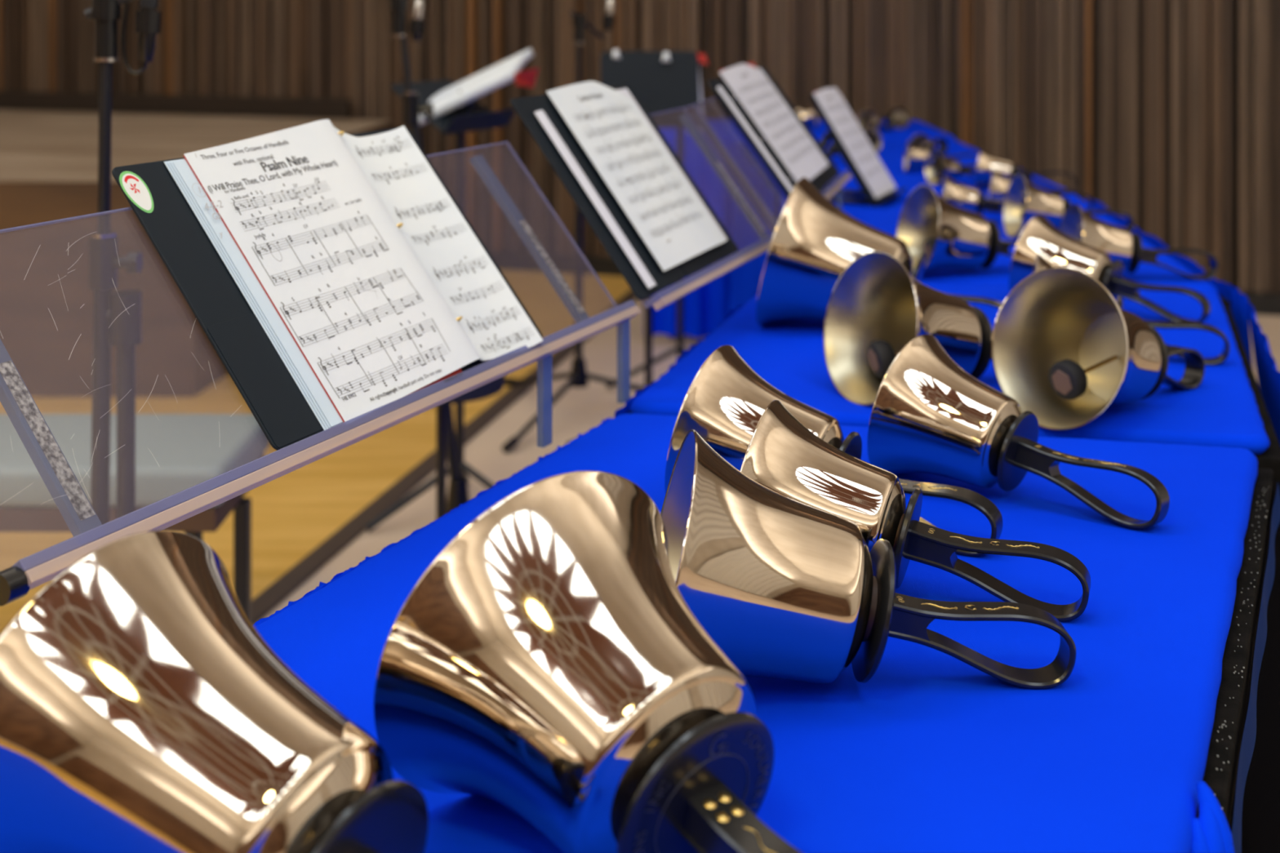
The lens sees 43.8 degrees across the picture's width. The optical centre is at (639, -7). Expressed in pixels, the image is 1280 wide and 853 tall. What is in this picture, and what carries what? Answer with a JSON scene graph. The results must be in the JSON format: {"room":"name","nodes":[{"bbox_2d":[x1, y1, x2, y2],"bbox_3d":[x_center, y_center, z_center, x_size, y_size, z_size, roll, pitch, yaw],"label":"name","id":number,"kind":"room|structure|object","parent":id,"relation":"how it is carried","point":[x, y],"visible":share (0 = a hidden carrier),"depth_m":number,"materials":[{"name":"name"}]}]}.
{"room":"concert hall stage","nodes":[
{"label":"concert hall stage","id":0,"kind":"room"},
{"bbox_2d":[0,0,1279,294],"bbox_3d":[-0.791,-1.330,7.458,11.365,5.200,0.140,0,0,18],"label":"wall","id":1,"kind":"structure","parent":0,"point":[1165,113],"depth_m":6.85,"materials":[{"name":"brown wood"}]},
{"bbox_2d":[0,91,351,118],"bbox_3d":[-3.751,0.545,8.324,5.000,0.088,0.030,0,0,18],"label":"trim","id":2,"kind":"structure","parent":1,"relation":"attached to","point":[125,103],"depth_m":7.81,"materials":[{"name":"black"}]},
{"bbox_2d":[251,289,636,624],"bbox_3d":[-1.244,1.264,1.196,0.055,0.012,13.200,0,0,12],"label":"trim","id":3,"kind":"structure","parent":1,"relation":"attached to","point":[289,582],"depth_m":3.91,"materials":[{"name":"brown wood"}]},
{"bbox_2d":[488,251,1279,315],"bbox_3d":[-0.814,1.230,7.387,11.365,0.080,0.030,0,0,18],"label":"baseboard","id":4,"kind":"structure","parent":1,"relation":"attached to","point":[1263,304],"depth_m":7.18,"materials":[{"name":"black"}]},
{"bbox_2d":[263,297,1279,617],"bbox_3d":[-0.600,1.270,1.700,11.200,0.001,15.400,0,0,0],"label":"floor","id":5,"kind":"structure","parent":0,"point":[578,411],"depth_m":4.70,"materials":[{"name":"beige wood"}]},
{"bbox_2d":[84,0,142,542],"bbox_3d":[-0.774,0.620,2.244,0.491,1.298,0.469,0,0,0],"label":"microphone stand","id":6,"kind":"object","parent":5,"relation":"on","point":[125,332],"visible":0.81,"depth_m":2.19,"materials":[{"name":"black paint"}]},
{"bbox_2d":[121,0,161,75],"bbox_3d":[-0.687,0.025,2.203,0.052,0.176,0.034,0,0,24],"label":"microphone","id":7,"kind":"object","parent":6,"relation":"attached to","point":[148,19],"visible":1,"depth_m":2.19,"materials":[{"name":"black plastic"}]},
{"bbox_2d":[139,0,158,8],"bbox_3d":[-0.677,-0.004,2.200,0.025,0.045,0.025,3,0,0],"label":"grille","id":8,"kind":"object","parent":7,"relation":"attached to","point":[143,3],"depth_m":2.19,"materials":[{"name":"black paint"}]},
{"bbox_2d":[0,413,269,622],"bbox_3d":[-1.123,1.031,2.840,0.855,0.478,0.360,0,0,0],"label":"bench","id":9,"kind":"object","parent":5,"relation":"on","point":[195,456],"visible":0.44,"depth_m":2.73,"materials":[{"name":"grey plastic"}]},
{"bbox_2d":[0,413,269,506],"bbox_3d":[-1.123,0.827,2.840,0.853,0.070,0.360,0,0,0],"label":"tabletop","id":10,"kind":"object","parent":9,"relation":"on","point":[195,456],"depth_m":2.75,"materials":[{"name":"grey fabric"}]},
{"bbox_2d":[0,109,392,397],"bbox_3d":[-3.650,0.930,7.025,5.000,0.680,4.050,0,0,0],"label":"wall","id":11,"kind":"structure","parent":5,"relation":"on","point":[49,159],"depth_m":5.00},
{"bbox_2d":[0,269,631,635],"bbox_3d":[-3.012,1.266,1.196,6.377,0.001,12.891,0,0,0],"label":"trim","id":12,"kind":"structure","parent":5,"relation":"on","point":[294,513],"depth_m":4.25,"materials":[{"name":"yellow wood"}]},
{"bbox_2d":[391,0,469,513],"bbox_3d":[-0.423,0.618,3.628,0.226,1.304,0.200,0,0,37],"label":"microphone stand","id":13,"kind":"object","parent":5,"relation":"on","point":[458,490],"visible":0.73,"depth_m":3.61,"materials":[{"name":"black paint"}]},
{"bbox_2d":[408,0,424,40],"bbox_3d":[-0.507,0.059,3.620,0.036,0.096,0.034,0,0,9],"label":"microphone","id":14,"kind":"object","parent":13,"relation":"attached to","point":[416,26],"visible":1,"depth_m":3.61,"materials":[{"name":"black plastic"}]},
{"bbox_2d":[412,0,424,19],"bbox_3d":[-0.503,0.034,3.620,0.025,0.045,0.025,6,0,0],"label":"grille","id":15,"kind":"object","parent":14,"relation":"attached to","point":[419,6],"depth_m":3.61,"materials":[{"name":"silver metal"}]},
{"bbox_2d":[364,79,515,532],"bbox_3d":[-0.387,0.741,3.846,0.372,1.049,0.427,0,0,28],"label":"music stand","id":16,"kind":"object","parent":5,"relation":"on","point":[471,116],"visible":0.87,"depth_m":3.86,"materials":[{"name":"black metal"}]},
{"bbox_2d":[419,47,538,125],"bbox_3d":[-0.401,0.228,3.930,0.422,0.177,0.150,0,0,-36],"label":"sheet music","id":17,"kind":"object","parent":16,"relation":"on","point":[479,84],"visible":0.94,"depth_m":3.90,"materials":[{"name":"white paper"}]},
{"bbox_2d":[399,360,504,519],"bbox_3d":[-0.409,1.020,3.280,0.260,0.500,0.260,0,0,0],"label":"stool","id":18,"kind":"object","parent":5,"relation":"on","point":[495,387],"visible":0.2,"depth_m":3.27,"materials":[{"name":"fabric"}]},
{"bbox_2d":[502,10,644,453],"bbox_3d":[-0.261,0.660,4.825,0.764,1.218,0.730,0,0,-45],"label":"microphone stand","id":19,"kind":"object","parent":5,"relation":"on","point":[579,377],"visible":0.59,"depth_m":4.79,"materials":[{"name":"black paint"}]},
{"bbox_2d":[602,0,614,30],"bbox_3d":[-0.094,0.063,4.800,0.036,0.096,0.034,0,0,9],"label":"microphone","id":20,"kind":"object","parent":19,"relation":"attached to","point":[608,19],"visible":1,"depth_m":4.79,"materials":[{"name":"black plastic"}]},
{"bbox_2d":[605,0,614,13],"bbox_3d":[-0.090,0.038,4.800,0.025,0.045,0.025,6,0,0],"label":"grille","id":21,"kind":"object","parent":20,"relation":"attached to","point":[610,5],"depth_m":4.79,"materials":[{"name":"silver metal"}]},
{"bbox_2d":[566,50,701,443],"bbox_3d":[0.032,0.711,4.292,0.427,1.110,0.372,0,0,-8],"label":"music stand","id":22,"kind":"object","parent":5,"relation":"on","point":[667,91],"visible":0.4,"depth_m":4.33,"materials":[{"name":"black metal"}]},
{"bbox_2d":[612,49,620,58],"bbox_3d":[-0.066,0.165,4.322,0.024,0.028,0.027,0,0,0],"label":"paper clip","id":23,"kind":"object","parent":22,"relation":"on","point":[615,52],"visible":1,"depth_m":4.32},
{"bbox_2d":[662,52,670,62],"bbox_3d":[0.071,0.172,4.322,0.024,0.028,0.027,0,0,0],"label":"paper clip","id":24,"kind":"object","parent":22,"relation":"on","point":[665,55],"visible":1,"depth_m":4.32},
{"bbox_2d":[687,53,707,133],"bbox_3d":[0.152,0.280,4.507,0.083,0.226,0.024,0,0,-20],"label":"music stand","id":25,"kind":"object","parent":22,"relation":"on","point":[702,59],"visible":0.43,"depth_m":4.52,"materials":[{"name":"black plastic"}]},
{"bbox_2d":[605,106,714,389],"bbox_3d":[0.167,0.743,5.094,0.427,1.046,0.372,0,0,-40],"label":"music stand","id":26,"kind":"object","parent":5,"relation":"on","point":[679,348],"visible":0.27,"depth_m":5.13,"materials":[{"name":"black plastic"}]},
{"bbox_2d":[670,336,676,339],"bbox_3d":[0.586,0.907,6.205,1.158,0.726,0.827,0,0,0],"label":"folding table","id":27,"kind":"object","parent":5,"relation":"on","point":[671,337],"visible":0.05,"depth_m":5.85,"materials":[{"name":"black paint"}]},
{"bbox_2d":[644,140,743,337],"bbox_3d":[0.583,0.887,5.770,1.135,0.713,0.040,0,0,0],"label":"table skirt","id":28,"kind":"object","parent":27,"relation":"hanging from","point":[705,307],"visible":0.12,"depth_m":5.77,"materials":[{"name":"blue fabric"}]},
{"bbox_2d":[658,119,955,142],"bbox_3d":[0.583,0.531,6.204,1.137,0.022,0.830,0,0,0],"label":"table cloth","id":29,"kind":"object","parent":27,"relation":"on","point":[726,130],"visible":0.37,"depth_m":6.00,"materials":[{"name":"blue fabric"}]},
{"bbox_2d":[794,107,804,122],"bbox_3d":[0.488,0.472,5.874,0.234,0.096,0.096,0,0,-30],"label":"handbell","id":30,"kind":"object","parent":29,"relation":"on","point":[797,110],"visible":0.08,"depth_m":5.90,"materials":[{"name":"brown metal"}]},
{"bbox_2d":[801,106,817,128],"bbox_3d":[0.571,0.475,6.169,0.229,0.090,0.090,0,0,10],"label":"handbell","id":31,"kind":"object","parent":29,"relation":"on","point":[810,115],"visible":0.47,"depth_m":6.13,"materials":[{"name":"brown metal"}]},
{"bbox_2d":[857,109,893,131],"bbox_3d":[0.905,0.475,6.026,0.090,0.090,0.229,0,0,30],"label":"handbell","id":32,"kind":"object","parent":29,"relation":"on","point":[867,118],"visible":0.91,"depth_m":5.97,"materials":[{"name":"brown metal"}]},
{"bbox_2d":[888,106,910,128],"bbox_3d":[1.019,0.477,6.257,0.086,0.086,0.226,0,0,10],"label":"handbell","id":33,"kind":"object","parent":29,"relation":"on","point":[900,115],"visible":0.96,"depth_m":6.16,"materials":[{"name":"brown metal"}]},
{"bbox_2d":[739,145,779,198],"bbox_3d":[0.758,0.907,4.980,0.804,0.726,1.496,0,0,0],"label":"folding table","id":34,"kind":"object","parent":5,"relation":"on","point":[746,151],"visible":0.06,"depth_m":4.84,"materials":[{"name":"black paint"}]},
{"bbox_2d":[728,142,775,315],"bbox_3d":[0.338,0.887,4.995,0.045,0.713,1.470,0,0,0],"label":"table skirt","id":35,"kind":"object","parent":34,"relation":"hanging from","point":[745,279],"visible":0.43,"depth_m":5.02,"materials":[{"name":"blue fabric"}]},
{"bbox_2d":[742,138,1066,193],"bbox_3d":[0.755,0.531,4.981,0.780,0.022,1.500,0,0,0],"label":"table cloth","id":36,"kind":"object","parent":34,"relation":"on","point":[891,152],"visible":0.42,"depth_m":4.79,"materials":[{"name":"blue fabric"}]},
{"bbox_2d":[825,135,869,155],"bbox_3d":[0.596,0.477,4.934,0.226,0.086,0.086,0,0,30],"label":"handbell","id":37,"kind":"object","parent":36,"relation":"on","point":[836,153],"visible":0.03,"depth_m":4.91,"materials":[{"name":"brown metal"}]},
{"bbox_2d":[862,128,882,153],"bbox_3d":[0.708,0.478,5.252,0.084,0.084,0.224,0,0,-20],"label":"handbell","id":38,"kind":"object","parent":36,"relation":"on","point":[874,138],"visible":0.31,"depth_m":5.17,"materials":[{"name":"brown metal"}]},
{"bbox_2d":[909,133,947,154],"bbox_3d":[0.934,0.480,5.093,0.080,0.080,0.220,0,0,30],"label":"handbell","id":39,"kind":"object","parent":36,"relation":"on","point":[920,140],"visible":0.67,"depth_m":5.05,"materials":[{"name":"brown metal"}]},
{"bbox_2d":[903,141,979,173],"bbox_3d":[0.887,0.475,4.636,0.232,0.090,0.090,0,0,2],"label":"handbell","id":40,"kind":"object","parent":36,"relation":"on","point":[914,157],"visible":0.72,"depth_m":4.62,"materials":[{"name":"brown metal"}]},
{"bbox_2d":[924,151,977,185],"bbox_3d":[0.900,0.474,4.377,0.231,0.092,0.092,0,0,-25],"label":"handbell","id":41,"kind":"object","parent":36,"relation":"on","point":[936,166],"visible":0.92,"depth_m":4.35,"materials":[{"name":"brown metal"}]},
{"bbox_2d":[626,303,1279,483],"bbox_3d":[0.503,0.907,2.414,0.805,0.726,1.028,0,0,16],"label":"folding table","id":42,"kind":"object","parent":5,"relation":"on","point":[1269,458],"visible":0.06,"depth_m":2.06,"materials":[{"name":"black paint"}]},
{"bbox_2d":[614,292,758,417],"bbox_3d":[0.085,0.887,2.501,0.045,0.713,0.963,0,0,16],"label":"table skirt","id":43,"kind":"object","parent":42,"relation":"hanging from","point":[626,409],"visible":0.02,"depth_m":2.25,"materials":[{"name":"blue fabric"}]},
{"bbox_2d":[630,280,1269,454],"bbox_3d":[0.498,0.531,2.415,0.781,0.022,1.026,0,0,16],"label":"table cloth","id":44,"kind":"object","parent":42,"relation":"on","point":[1223,411],"visible":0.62,"depth_m":2.15,"materials":[{"name":"blue fabric"}]},
{"bbox_2d":[653,113,773,311],"bbox_3d":[0.064,0.355,2.423,0.187,0.324,0.663,0,0,21],"label":"rack","id":45,"kind":"object","parent":44,"relation":"on","point":[685,119],"visible":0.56,"depth_m":2.64,"materials":[{"name":"clear plastic"}]},
{"bbox_2d":[510,82,738,300],"bbox_3d":[-0.011,0.271,2.306,0.189,0.258,0.435,0,0,21],"label":"folder","id":46,"kind":"object","parent":45,"relation":"on","point":[525,107],"visible":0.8,"depth_m":2.18,"materials":[{"name":"black plastic"}]},
{"bbox_2d":[533,80,727,288],"bbox_3d":[-0.007,0.260,2.300,0.184,0.259,0.362,0,0,21],"label":"sheet music","id":47,"kind":"object","parent":46,"relation":"on","point":[658,198],"visible":1,"depth_m":2.29,"materials":[{"name":"white paper"}]},
{"bbox_2d":[755,177,1002,326],"bbox_3d":[0.377,0.404,2.450,0.383,0.232,0.241,0,0,18],"label":"handbell","id":48,"kind":"object","parent":44,"relation":"on","point":[814,241],"visible":0.63,"depth_m":2.41,"materials":[{"name":"brown metal"}]},
{"bbox_2d":[823,251,992,404],"bbox_3d":[0.419,0.426,2.102,0.330,0.188,0.194,0,0,-27],"label":"handbell","id":49,"kind":"object","parent":44,"relation":"on","point":[876,307],"visible":0.77,"depth_m":2.09,"materials":[{"name":"brown metal"}]},
{"bbox_2d":[991,266,1204,430],"bbox_3d":[0.613,0.427,2.014,0.331,0.187,0.192,0,0,-40],"label":"handbell","id":50,"kind":"object","parent":44,"relation":"on","point":[1064,348],"visible":0.98,"depth_m":1.99,"materials":[{"name":"brown metal"}]},
{"bbox_2d":[1008,214,1210,323],"bbox_3d":[0.763,0.444,2.581,0.308,0.152,0.154,0,0,37],"label":"handbell","id":51,"kind":"object","parent":44,"relation":"on","point":[1039,235],"visible":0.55,"depth_m":2.58,"materials":[{"name":"brown metal"}]},
{"bbox_2d":[1032,253,1229,365],"bbox_3d":[0.671,0.448,2.245,0.290,0.146,0.145,0,0,27],"label":"handbell","id":52,"kind":"object","parent":44,"relation":"on","point":[1041,264],"visible":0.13,"depth_m":2.24,"materials":[{"name":"brown metal"}]},
{"bbox_2d":[1246,297,1279,444],"bbox_3d":[0.990,0.887,2.298,0.150,0.713,0.980,0,0,17],"label":"table skirt","id":53,"kind":"object","parent":42,"relation":"hanging from","point":[1268,374],"visible":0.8,"depth_m":2.51,"materials":[{"name":"blue fabric"}]},
{"bbox_2d":[773,197,1230,307],"bbox_3d":[0.697,0.907,3.546,0.810,0.726,1.403,0,0,5],"label":"folding table","id":54,"kind":"object","parent":5,"relation":"on","point":[1224,300],"visible":0.06,"depth_m":3.84,"materials":[{"name":"black paint"}]},
{"bbox_2d":[769,193,776,241],"bbox_3d":[0.281,0.887,3.611,0.045,0.713,1.281,0,0,5],"label":"table skirt","id":55,"kind":"object","parent":54,"relation":"hanging from","point":[775,195],"visible":0.02,"depth_m":3.95,"materials":[{"name":"blue fabric"}]},
{"bbox_2d":[777,190,1217,294],"bbox_3d":[0.694,0.531,3.548,0.787,0.022,1.402,0,0,5],"label":"table cloth","id":56,"kind":"object","parent":54,"relation":"on","point":[884,217],"visible":0.28,"depth_m":3.10,"materials":[{"name":"blue fabric"}]},
{"bbox_2d":[691,109,852,231],"bbox_3d":[0.271,0.355,3.121,0.187,0.324,0.900,0,0,14],"label":"rack","id":57,"kind":"object","parent":56,"relation":"on","point":[837,187],"visible":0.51,"depth_m":2.77,"materials":[{"name":"clear plastic"}]},
{"bbox_2d":[706,66,839,198],"bbox_3d":[0.285,0.281,3.262,0.173,0.237,0.640,0,0,14],"label":"folder","id":58,"kind":"object","parent":57,"relation":"on","point":[821,180],"visible":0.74,"depth_m":3.07,"materials":[{"name":"black plastic"}]},
{"bbox_2d":[716,62,829,192],"bbox_3d":[0.269,0.263,3.215,0.170,0.236,0.524,0,0,13],"label":"sheet music","id":59,"kind":"object","parent":58,"relation":"on","point":[754,91],"visible":0.99,"depth_m":3.20,"materials":[{"name":"white paper"}]},
{"bbox_2d":[819,130,906,207],"bbox_3d":[0.520,0.431,4.016,0.261,0.182,0.215,0,0,22],"label":"music stand","id":60,"kind":"object","parent":56,"relation":"on","point":[828,135],"visible":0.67,"depth_m":3.94,"materials":[{"name":"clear plastic"}]},
{"bbox_2d":[809,94,895,202],"bbox_3d":[0.538,0.380,4.014,0.162,0.256,0.245,0,0,22],"label":"folder","id":61,"kind":"object","parent":60,"relation":"on","point":[812,98],"visible":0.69,"depth_m":3.91,"materials":[{"name":"black plastic"}]},
{"bbox_2d":[813,87,896,198],"bbox_3d":[0.544,0.370,4.012,0.166,0.260,0.228,0,0,22],"label":"sheet music","id":62,"kind":"object","parent":61,"relation":"on","point":[831,101],"visible":1,"depth_m":3.99,"materials":[{"name":"white paper"}]},
{"bbox_2d":[874,186,906,206],"bbox_3d":[0.626,0.505,3.973,0.034,0.025,0.215,0,0,22],"label":"shelf","id":63,"kind":"object","parent":60,"relation":"attached to","point":[891,195],"depth_m":3.92,"materials":[{"name":"black plastic"}]},
{"bbox_2d":[896,184,1017,272],"bbox_3d":[0.643,0.437,2.971,0.311,0.167,0.171,0,0,-15],"label":"handbell","id":64,"kind":"object","parent":56,"relation":"on","point":[950,236],"visible":0.87,"depth_m":2.93,"materials":[{"name":"brown metal"}]},
{"bbox_2d":[940,174,1004,215],"bbox_3d":[0.800,0.467,3.606,0.252,0.108,0.107,0,0,18],"label":"handbell","id":65,"kind":"object","parent":56,"relation":"on","point":[969,198],"visible":0.66,"depth_m":3.60,"materials":[{"name":"brown metal"}]},
{"bbox_2d":[975,148,1076,191],"bbox_3d":[1.009,0.467,4.192,0.260,0.108,0.107,0,0,29],"label":"handbell","id":66,"kind":"object","parent":56,"relation":"on","point":[987,162],"visible":0.77,"depth_m":4.20,"materials":[{"name":"brown metal"}]},
{"bbox_2d":[987,168,1093,212],"bbox_3d":[0.939,0.469,3.759,0.245,0.104,0.103,0,0,21],"label":"handbell","id":67,"kind":"object","parent":56,"relation":"on","point":[999,184],"visible":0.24,"depth_m":3.76,"materials":[{"name":"brown metal"}]},
{"bbox_2d":[1003,174,1133,238],"bbox_3d":[0.918,0.453,3.388,0.274,0.134,0.134,0,0,6],"label":"handbell","id":68,"kind":"object","parent":56,"relation":"on","point":[1024,200],"visible":0.75,"depth_m":3.40,"materials":[{"name":"brown metal"}]},
{"bbox_2d":[1059,203,1218,279],"bbox_3d":[0.900,0.451,2.925,0.285,0.138,0.138,0,0,-14],"label":"handbell","id":69,"kind":"object","parent":56,"relation":"on","point":[1118,242],"visible":0.62,"depth_m":2.88,"materials":[{"name":"brown metal"}]},
{"bbox_2d":[1087,197,1253,370],"bbox_3d":[1.147,0.887,3.513,0.045,0.713,1.405,0,0,5],"label":"table skirt","id":70,"kind":"object","parent":54,"relation":"hanging from","point":[1238,307],"visible":0.02,"depth_m":2.96,"materials":[{"name":"blue fabric"}]},
{"bbox_2d":[1195,467,1273,826],"bbox_3d":[-0.022,0.907,1.075,0.765,0.726,1.976,0,0,24],"label":"folding table","id":71,"kind":"object","parent":5,"relation":"on","point":[1221,783],"visible":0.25,"depth_m":1.31,"materials":[{"name":"black paint"}]},
{"bbox_2d":[302,417,608,596],"bbox_3d":[-0.423,0.887,1.169,0.045,0.713,1.827,0,0,24],"label":"table skirt","id":72,"kind":"object","parent":71,"relation":"hanging from","point":[606,419],"visible":0.02,"depth_m":1.48,"materials":[{"name":"blue fabric"}]},
{"bbox_2d":[254,413,1257,852],"bbox_3d":[-0.025,0.531,1.076,0.742,0.022,1.969,0,0,24],"label":"table cloth","id":73,"kind":"object","parent":71,"relation":"on","point":[934,753],"visible":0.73,"depth_m":1.21,"materials":[{"name":"blue fabric"}]},
{"bbox_2d":[0,530,428,852],"bbox_3d":[-0.181,0.420,0.855,0.380,0.201,0.207,0,0,33],"label":"handbell","id":74,"kind":"object","parent":73,"relation":"on","point":[143,709],"visible":1,"depth_m":0.85,"materials":[{"name":"brown metal"}]},
{"bbox_2d":[0,155,640,606],"bbox_3d":[-0.301,0.356,1.594,0.197,0.322,1.041,0,0,24],"label":"music stand","id":75,"kind":"object","parent":73,"relation":"on","point":[80,517],"visible":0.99,"depth_m":1.33,"materials":[{"name":"clear plastic"}]},
{"bbox_2d":[111,126,542,450],"bbox_3d":[-0.299,0.280,1.654,0.188,0.240,0.504,0,0,24],"label":"folder","id":76,"kind":"object","parent":75,"relation":"on","point":[283,414],"visible":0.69,"depth_m":1.46,"materials":[{"name":"black plastic"}]},
{"bbox_2d":[164,119,542,431],"bbox_3d":[-0.285,0.268,1.659,0.205,0.261,0.391,0,0,26],"label":"sheet music","id":77,"kind":"object","parent":76,"relation":"on","point":[369,283],"visible":1,"depth_m":1.62,"materials":[{"name":"white paper"}]},
{"bbox_2d":[253,417,612,626],"bbox_3d":[-0.406,0.535,1.161,0.011,0.014,1.827,0,0,24],"label":"binding","id":78,"kind":"object","parent":73,"relation":"attached to","point":[540,458],"visible":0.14,"depth_m":1.55,"materials":[{"name":"blue fabric"}]},
{"bbox_2d":[373,471,801,852],"bbox_3d":[0.019,0.412,0.919,0.226,0.216,0.344,0,0,-40],"label":"handbell","id":79,"kind":"object","parent":73,"relation":"on","point":[551,665],"visible":1,"depth_m":0.93,"materials":[{"name":"brown metal"}]},
{"bbox_2d":[664,345,1002,556],"bbox_3d":[0.190,0.437,1.540,0.315,0.166,0.171,0,0,26],"label":"handbell","id":80,"kind":"object","parent":73,"relation":"on","point":[725,402],"visible":0.37,"depth_m":1.53,"materials":[{"name":"brown metal"}]},
{"bbox_2d":[660,429,1075,689],"bbox_3d":[0.161,0.426,1.200,0.331,0.188,0.194,0,0,-1],"label":"handbell","id":81,"kind":"object","parent":73,"relation":"on","point":[787,588],"visible":0.78,"depth_m":1.15,"materials":[{"name":"brown metal"}]},
{"bbox_2d":[862,576,877,641],"bbox_3d":[0.169,0.463,1.200,0.017,0.046,0.047,0,0,-1],"label":"washer","id":82,"kind":"object","parent":81,"relation":"in","point":[871,628],"depth_m":1.18,"materials":[{"name":"black rubber"}]},
{"bbox_2d":[740,400,1090,622],"bbox_3d":[0.211,0.442,1.348,0.308,0.158,0.157,0,0,33],"label":"handbell","id":83,"kind":"object","parent":73,"relation":"on","point":[782,455],"visible":0.6,"depth_m":1.35,"materials":[{"name":"brown metal"}]},
{"bbox_2d":[866,334,1169,528],"bbox_3d":[0.391,0.443,1.630,0.296,0.156,0.157,0,0,38],"label":"handbell","id":84,"kind":"object","parent":73,"relation":"on","point":[930,415],"visible":0.95,"depth_m":1.63,"materials":[{"name":"brown metal"}]},
{"bbox_2d":[1190,781,1234,852],"bbox_3d":[0.357,0.587,0.991,0.035,0.143,0.113,0,0,13],"label":"bunch","id":85,"kind":"object","parent":73,"relation":"attached to","point":[1211,833],"visible":0.96,"depth_m":1.01,"materials":[{"name":"blue fabric"}]},
{"bbox_2d":[1213,486,1269,809],"bbox_3d":[0.503,0.543,1.333,0.014,0.001,0.924,0,0,24],"label":"velcro lint","id":86,"kind":"object","parent":71,"relation":"attached to","point":[1265,517],"visible":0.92,"depth_m":1.32,"materials":[{"name":"grey fabric"}]},
{"bbox_2d":[1229,483,1279,852],"bbox_3d":[0.538,0.905,1.900,0.447,0.678,0.012,0,0,13],"label":"lining","id":87,"kind":"object","parent":71,"relation":"hanging from","point":[1260,816],"visible":0.06,"depth_m":1.85,"materials":[{"name":"black fabric"}]},
{"bbox_2d":[1231,482,1279,852],"bbox_3d":[0.511,0.567,1.321,0.006,0.034,1.097,0,0,24],"label":"table edge","id":88,"kind":"object","parent":71,"relation":"attached to","point":[1248,741],"visible":1,"depth_m":1.31,"materials":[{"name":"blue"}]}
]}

